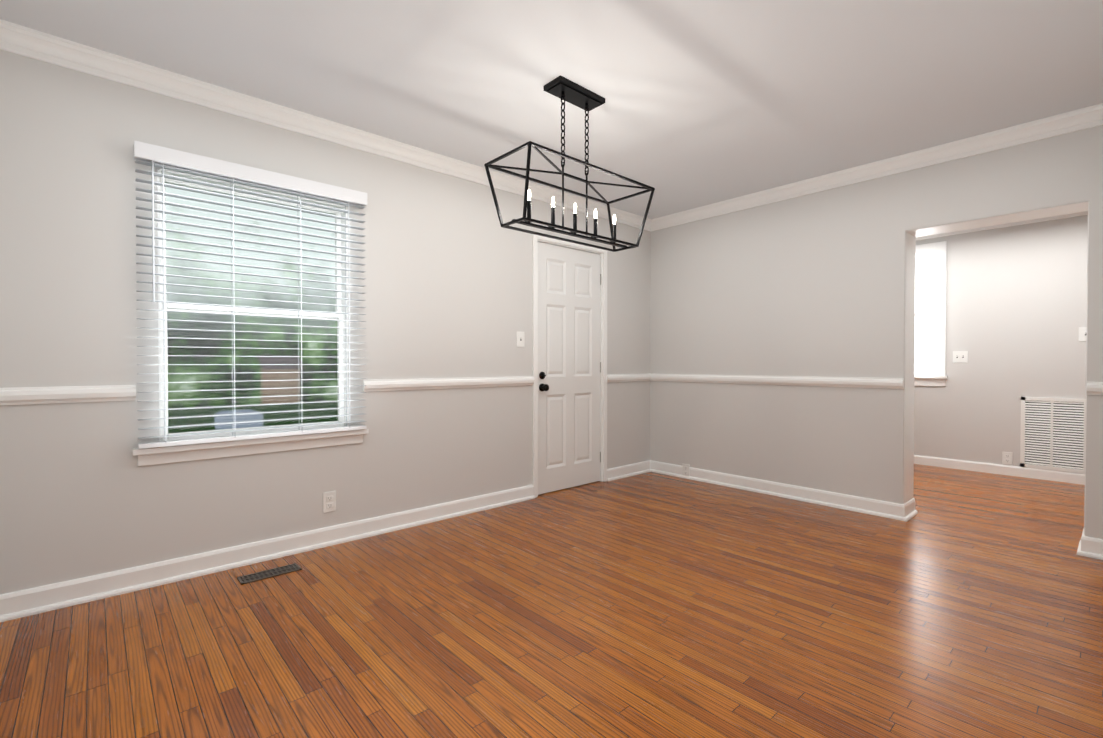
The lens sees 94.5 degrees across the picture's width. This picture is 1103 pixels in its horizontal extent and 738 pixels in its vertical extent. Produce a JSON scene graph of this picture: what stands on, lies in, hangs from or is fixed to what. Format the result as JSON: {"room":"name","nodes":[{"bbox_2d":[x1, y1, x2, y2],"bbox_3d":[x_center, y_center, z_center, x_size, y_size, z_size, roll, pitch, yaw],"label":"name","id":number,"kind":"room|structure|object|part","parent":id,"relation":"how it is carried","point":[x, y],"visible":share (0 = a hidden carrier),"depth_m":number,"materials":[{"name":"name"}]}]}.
{"room":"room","nodes":[
{"label":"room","id":0,"kind":"room"},
{"bbox_2d":[0,50,650,593],"bbox_3d":[0.125,-0.213,4.327,7.130,2.440,0.140,-1,1,-42],"label":"wall","id":1,"kind":"structure","parent":0,"point":[448,276],"depth_m":2.61,"materials":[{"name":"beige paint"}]},
{"bbox_2d":[0,385,135,404],"bbox_3d":[-2.140,0.112,2.187,0.555,0.072,0.027,-1,1,-42],"label":"trim","id":2,"kind":"structure","parent":1,"relation":"attached to","point":[39,395],"depth_m":2.21,"materials":[{"name":"white wood"}]},
{"bbox_2d":[133,140,366,448],"bbox_3d":[-1.515,-0.339,2.702,1.070,1.401,0.078,-1,1,-42],"label":"window blinds","id":3,"kind":"object","parent":1,"relation":"attached to","point":[147,152],"visible":0.96,"depth_m":2.60,"materials":[{"name":"white plastic"}]},
{"bbox_2d":[132,159,368,465],"bbox_3d":[-1.566,-0.262,2.759,1.100,1.425,0.214,-1,1,-42],"label":"window frame","id":4,"kind":"structure","parent":1,"relation":"attached to","point":[339,211],"depth_m":2.66,"materials":[{"name":"white wood"}]},
{"bbox_2d":[0,484,534,621],"bbox_3d":[-1.242,0.970,3.000,2.965,0.105,0.030,-1,1,-42],"label":"baseboard","id":5,"kind":"structure","parent":1,"relation":"attached to","point":[35,600],"depth_m":2.61,"materials":[{"name":"white wood"}]},
{"bbox_2d":[0,19,651,231],"bbox_3d":[-0.688,-1.373,3.455,4.495,0.100,0.052,-1,1,-42],"label":"crown molding","id":6,"kind":"structure","parent":1,"relation":"attached to","point":[38,45],"depth_m":2.67,"materials":[{"name":"white wood"}]},
{"bbox_2d":[323,491,335,512],"bbox_3d":[-1.292,0.773,2.967,0.072,0.116,0.010,-1,1,-42],"label":"electrical outlet plate","id":7,"kind":"object","parent":1,"relation":"attached to","point":[329,501],"visible":1,"depth_m":2.96,"materials":[{"name":"white plastic"}]},
{"bbox_2d":[363,376,534,391],"bbox_3d":[-0.638,0.096,3.534,1.340,0.072,0.027,-1,1,-42],"label":"trim","id":8,"kind":"structure","parent":1,"relation":"attached to","point":[468,382],"depth_m":3.44,"materials":[{"name":"white wood"}]},
{"bbox_2d":[517,331,524,346],"bbox_3d":[-0.232,-0.228,3.901,0.072,0.116,0.017,-1,1,-42],"label":"light switch","id":9,"kind":"object","parent":1,"relation":"attached to","point":[521,335],"visible":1,"depth_m":3.90,"materials":[{"name":"white plastic"}]},
{"bbox_2d":[538,242,600,494],"bbox_3d":[0.170,-0.006,4.280,0.750,2.012,0.110,-1,1,-42],"label":"door","id":10,"kind":"structure","parent":1,"relation":"in","point":[568,367],"depth_m":4.28,"materials":[{"name":"white wood"}]},
{"bbox_3d":[-0.052,0.101,4.056,0.064,0.158,0.072,-1,1,-42],"label":"knob","id":11,"kind":"part","parent":10,"relation":"part of","materials":[{"name":"black metal"}]},
{"bbox_3d":[0.436,-0.005,4.538,0.009,1.674,0.010,-1,1,-42],"label":"door hinges","id":12,"kind":"part","parent":10,"relation":"part of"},
{"bbox_2d":[533,234,606,497],"bbox_3d":[0.128,-0.030,4.322,0.855,2.075,0.156,-1,1,-42],"label":"door frame","id":13,"kind":"structure","parent":1,"relation":"attached to","point":[603,356],"depth_m":4.43,"materials":[{"name":"white wood"}]},
{"bbox_2d":[607,460,651,481],"bbox_3d":[0.717,0.950,4.758,0.590,0.105,0.030,-1,1,-42],"label":"baseboard","id":14,"kind":"structure","parent":1,"relation":"attached to","point":[615,473],"depth_m":4.76,"materials":[{"name":"white wood"}]},
{"bbox_2d":[607,373,651,381],"bbox_3d":[0.715,0.082,4.749,0.590,0.072,0.027,-1,1,-42],"label":"trim","id":15,"kind":"structure","parent":1,"relation":"attached to","point":[610,377],"depth_m":4.74,"materials":[{"name":"white wood"}]},
{"bbox_2d":[0,464,1102,737],"bbox_3d":[1.607,1.076,2.690,7.130,0.100,4.580,-1,1,-42],"label":"floor","id":16,"kind":"structure","parent":0,"point":[958,604],"depth_m":2.01,"materials":[{"name":"brown wood"}]},
{"bbox_2d":[237,563,301,584],"bbox_3d":[-1.412,1.025,2.558,0.270,0.005,0.102,-1,1,-42],"label":"floor vent","id":17,"kind":"object","parent":16,"relation":"in","point":[266,574],"visible":1,"depth_m":2.55,"materials":[{"name":"brown metal"}]},
{"bbox_2d":[0,0,1102,218],"bbox_3d":[1.607,-1.464,2.660,7.130,0.100,4.580,-1,1,-42],"label":"ceiling","id":18,"kind":"structure","parent":0,"point":[707,102],"depth_m":2.41,"materials":[{"name":"white paint"}]},
{"bbox_2d":[484,75,654,251],"bbox_3d":[0.121,-1.043,2.607,0.881,0.740,0.341,-1,1,-42],"label":"lantern chandelier","id":19,"kind":"object","parent":18,"relation":"hanging from","point":[569,91],"visible":1,"depth_m":2.55,"materials":[{"name":"black metal"}]},
{"bbox_2d":[650,125,1102,538],"bbox_3d":[2.497,-0.203,3.473,0.250,2.440,4.300,-1,1,-42],"label":"wall","id":20,"kind":"structure","parent":0,"point":[812,284],"depth_m":3.81,"materials":[{"name":"beige paint"}]},
{"bbox_2d":[652,373,903,388],"bbox_3d":[1.659,0.088,4.203,0.027,0.072,2.100,-1,1,-42],"label":"trim","id":21,"kind":"structure","parent":20,"relation":"attached to","point":[862,382],"depth_m":3.97,"materials":[{"name":"white wood"}]},
{"bbox_2d":[652,461,911,521],"bbox_3d":[1.668,0.956,4.201,0.030,0.105,2.130,-1,1,-42],"label":"baseboard","id":22,"kind":"structure","parent":20,"relation":"attached to","point":[903,512],"depth_m":3.94,"materials":[{"name":"white wood"}]},
{"bbox_2d":[682,464,689,476],"bbox_3d":[1.232,0.931,4.676,0.010,0.116,0.072,-1,1,-42],"label":"outlet","id":23,"kind":"object","parent":22,"relation":"attached to","point":[685,469],"visible":1,"depth_m":4.67,"materials":[{"name":"white plastic"}]},
{"bbox_2d":[652,103,1102,230],"bbox_3d":[2.020,-1.376,3.764,0.052,0.100,3.090,-1,1,-42],"label":"crown molding","id":24,"kind":"structure","parent":20,"relation":"attached to","point":[1091,116],"depth_m":3.37,"materials":[{"name":"white wood"}]},
{"bbox_2d":[903,201,1088,534],"bbox_3d":[2.751,-0.005,3.200,0.237,1.839,0.850,-1,1,-42],"label":"door frame","id":25,"kind":"structure","parent":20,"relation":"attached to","point":[909,357],"depth_m":3.45,"materials":[{"name":"white wood"}]},
{"bbox_2d":[914,215,1087,473],"bbox_3d":[4.208,-0.221,5.009,0.140,2.440,4.300,-1,1,-42],"label":"wall","id":26,"kind":"structure","parent":0,"point":[1016,307],"depth_m":4.82,"materials":[{"name":"beige paint"}]},
{"bbox_2d":[914,241,947,386],"bbox_3d":[3.687,-0.559,5.511,0.140,1.465,0.980,-1,1,-42],"label":"window","id":27,"kind":"structure","parent":26,"relation":"in","point":[930,316],"depth_m":5.24,"materials":[{"name":"white glass"}]},
{"bbox_3d":[3.737,-0.567,5.556,0.005,1.260,0.750,-1,1,-42],"label":"window glass","id":28,"kind":"part","parent":27,"relation":"part of","materials":[{"name":"white glass"}]},
{"bbox_2d":[953,351,967,362],"bbox_3d":[4.056,-0.122,5.062,0.017,0.116,0.118,-1,1,-42],"label":"switch plate","id":29,"kind":"object","parent":26,"relation":"attached to","point":[960,356],"visible":1,"depth_m":5.06,"materials":[{"name":"white plastic"}]},
{"bbox_2d":[914,455,1084,484],"bbox_3d":[4.151,0.954,4.972,0.014,0.092,4.300,-1,1,-42],"label":"baseboard","id":30,"kind":"structure","parent":26,"relation":"attached to","point":[1068,477],"depth_m":4.82,"materials":[{"name":"white wood"}]},
{"bbox_2d":[916,211,1087,239],"bbox_3d":[4.137,-1.390,4.931,0.052,0.100,4.300,-1,1,-42],"label":"crown molding","id":31,"kind":"structure","parent":26,"relation":"attached to","point":[1085,212],"depth_m":4.80,"materials":[{"name":"white wood"}]},
{"bbox_2d":[1002,452,1012,464],"bbox_3d":[4.300,0.842,4.808,0.010,0.116,0.072,-1,1,-42],"label":"electrical outlet plate","id":32,"kind":"object","parent":26,"relation":"attached to","point":[1007,457],"visible":1,"depth_m":4.80,"materials":[{"name":"white plastic"}]},
{"bbox_2d":[1020,397,1085,473],"bbox_3d":[4.566,0.584,4.506,0.012,0.648,0.620,-1,1,-42],"label":"air vent","id":33,"kind":"object","parent":26,"relation":"in","point":[1052,436],"visible":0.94,"depth_m":4.58,"materials":[{"name":"white metal"}]},
{"bbox_2d":[1079,327,1086,340],"bbox_3d":[4.631,-0.304,4.420,0.017,0.120,0.085,-1,1,-42],"label":"switch","id":34,"kind":"object","parent":26,"relation":"attached to","point":[1082,333],"visible":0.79,"depth_m":4.43,"materials":[{"name":"white plastic"}]},
{"label":"outside","id":35,"kind":"structure","parent":0,"visible":0},
{"bbox_2d":[165,183,337,408],"bbox_3d":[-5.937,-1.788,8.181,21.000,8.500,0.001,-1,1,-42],"label":"trees","id":36,"kind":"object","parent":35,"point":[198,356],"depth_m":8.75,"materials":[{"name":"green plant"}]},
{"label":"ground","id":37,"kind":"structure","parent":35,"visible":0},
{"bbox_2d":[214,409,262,429],"bbox_3d":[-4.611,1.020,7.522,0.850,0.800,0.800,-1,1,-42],"label":"car","id":38,"kind":"object","parent":37,"relation":"on","point":[242,417],"depth_m":7.31,"materials":[{"name":"grey metal"}]},
{"bbox_2d":[168,402,337,432],"bbox_3d":[-4.117,1.065,8.806,5.500,0.980,0.450,-1,1,-42],"label":"hedge","id":39,"kind":"object","parent":37,"relation":"on","point":[210,411],"depth_m":8.15,"materials":[{"name":"green plant"}]},
{"bbox_2d":[261,369,299,403],"bbox_3d":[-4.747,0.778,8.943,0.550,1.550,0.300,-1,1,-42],"label":"house","id":40,"kind":"structure","parent":37,"relation":"on","point":[282,385],"depth_m":8.81,"materials":[{"name":"beige"}]},
{"bbox_2d":[257,355,303,368],"bbox_3d":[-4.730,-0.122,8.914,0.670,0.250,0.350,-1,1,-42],"label":"roof","id":41,"kind":"structure","parent":40,"relation":"on","point":[276,360],"depth_m":8.90,"materials":[{"name":"grey"}]}
]}

